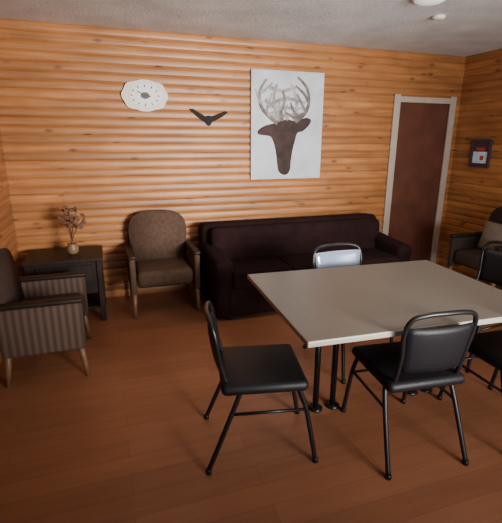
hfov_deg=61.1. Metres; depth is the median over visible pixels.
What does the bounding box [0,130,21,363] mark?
wall
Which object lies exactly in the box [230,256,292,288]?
seat cushion
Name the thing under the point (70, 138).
wall
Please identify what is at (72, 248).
dried plant
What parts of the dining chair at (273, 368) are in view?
leg, backrest, frame, leg, seat, leg, leg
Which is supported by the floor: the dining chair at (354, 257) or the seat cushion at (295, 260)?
the dining chair at (354, 257)
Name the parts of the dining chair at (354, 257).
backrest, frame, leg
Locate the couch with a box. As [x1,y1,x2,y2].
[198,213,411,319]
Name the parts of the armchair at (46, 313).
leg, backrest, armrest, panel, armrest, seat, panel, leg, leg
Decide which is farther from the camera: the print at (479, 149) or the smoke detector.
the print at (479, 149)
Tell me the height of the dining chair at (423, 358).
0.862 m
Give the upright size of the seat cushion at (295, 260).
0.160 m
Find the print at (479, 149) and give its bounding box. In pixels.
[471,141,488,165]
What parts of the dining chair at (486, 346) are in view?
leg, seat, leg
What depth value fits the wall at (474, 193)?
5.04 m
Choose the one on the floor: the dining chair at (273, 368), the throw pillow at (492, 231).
the dining chair at (273, 368)
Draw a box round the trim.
[382,94,456,263]
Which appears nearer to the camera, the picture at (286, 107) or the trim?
the picture at (286, 107)
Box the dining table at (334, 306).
[247,260,501,412]
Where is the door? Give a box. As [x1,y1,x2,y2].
[388,102,448,260]
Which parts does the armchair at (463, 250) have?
panel, armrest, seat, backrest, armrest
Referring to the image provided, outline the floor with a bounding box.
[0,263,501,522]
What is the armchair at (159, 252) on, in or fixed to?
on the floor
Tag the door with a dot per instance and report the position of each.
(422, 127)
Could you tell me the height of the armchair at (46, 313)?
0.866 m
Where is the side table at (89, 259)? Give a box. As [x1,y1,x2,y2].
[21,245,106,320]
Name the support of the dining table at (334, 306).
on the floor
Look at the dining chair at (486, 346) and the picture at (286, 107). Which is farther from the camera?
the picture at (286, 107)
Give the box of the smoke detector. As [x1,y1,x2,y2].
[432,14,445,20]
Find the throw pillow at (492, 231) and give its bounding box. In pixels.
[477,220,501,250]
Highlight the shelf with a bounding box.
[87,293,100,308]
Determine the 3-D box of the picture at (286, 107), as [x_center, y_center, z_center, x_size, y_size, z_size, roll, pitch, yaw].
[0.388,-1.450,4.567,0.825,1.100,0.038,-5,17,-18]
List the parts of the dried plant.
pot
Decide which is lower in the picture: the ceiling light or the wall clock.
the wall clock
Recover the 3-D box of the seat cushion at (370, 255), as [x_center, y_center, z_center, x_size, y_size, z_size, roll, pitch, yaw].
[1.141,-0.020,4.507,0.590,0.160,0.600,-5,17,-18]
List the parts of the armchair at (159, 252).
armrest, panel, leg, backrest, seat, leg, panel, armrest, leg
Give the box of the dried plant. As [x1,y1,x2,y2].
[57,205,85,254]
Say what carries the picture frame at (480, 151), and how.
attached to the wall at (474, 193)
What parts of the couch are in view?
armrest, backrest, armrest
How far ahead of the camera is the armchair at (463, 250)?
4.73 m
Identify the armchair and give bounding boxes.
[0,248,91,387]
[125,210,200,318]
[447,207,501,286]
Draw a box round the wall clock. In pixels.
[121,79,167,111]
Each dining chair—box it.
[204,301,317,474]
[303,243,392,383]
[341,309,478,480]
[437,330,501,399]
[465,240,501,372]
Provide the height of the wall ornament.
0.160 m
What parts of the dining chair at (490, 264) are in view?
leg, frame, backrest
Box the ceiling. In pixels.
[0,0,501,56]
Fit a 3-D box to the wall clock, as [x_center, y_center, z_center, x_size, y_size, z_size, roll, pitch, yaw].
[-1.007,-1.575,4.037,0.433,0.284,0.042,-5,17,-18]
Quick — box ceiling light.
[411,0,444,5]
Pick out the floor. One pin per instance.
(130, 440)
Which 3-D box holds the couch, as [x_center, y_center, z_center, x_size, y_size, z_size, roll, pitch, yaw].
[0.538,-0.018,4.447,2.080,0.795,0.875,-5,17,-18]
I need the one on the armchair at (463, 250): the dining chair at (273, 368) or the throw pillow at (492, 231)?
the throw pillow at (492, 231)
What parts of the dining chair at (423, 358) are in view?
leg, leg, leg, seat, frame, backrest, leg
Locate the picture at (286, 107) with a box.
[250,69,324,179]
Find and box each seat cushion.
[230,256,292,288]
[277,252,319,270]
[350,248,398,264]
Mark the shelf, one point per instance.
(93, 299)
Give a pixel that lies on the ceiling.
(469, 27)
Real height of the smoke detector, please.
0.028 m
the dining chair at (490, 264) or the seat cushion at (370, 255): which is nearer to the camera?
the dining chair at (490, 264)
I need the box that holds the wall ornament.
[190,109,227,125]
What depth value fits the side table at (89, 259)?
3.76 m
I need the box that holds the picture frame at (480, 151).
[468,139,492,167]
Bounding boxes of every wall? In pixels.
[0,18,465,297]
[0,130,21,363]
[439,49,501,276]

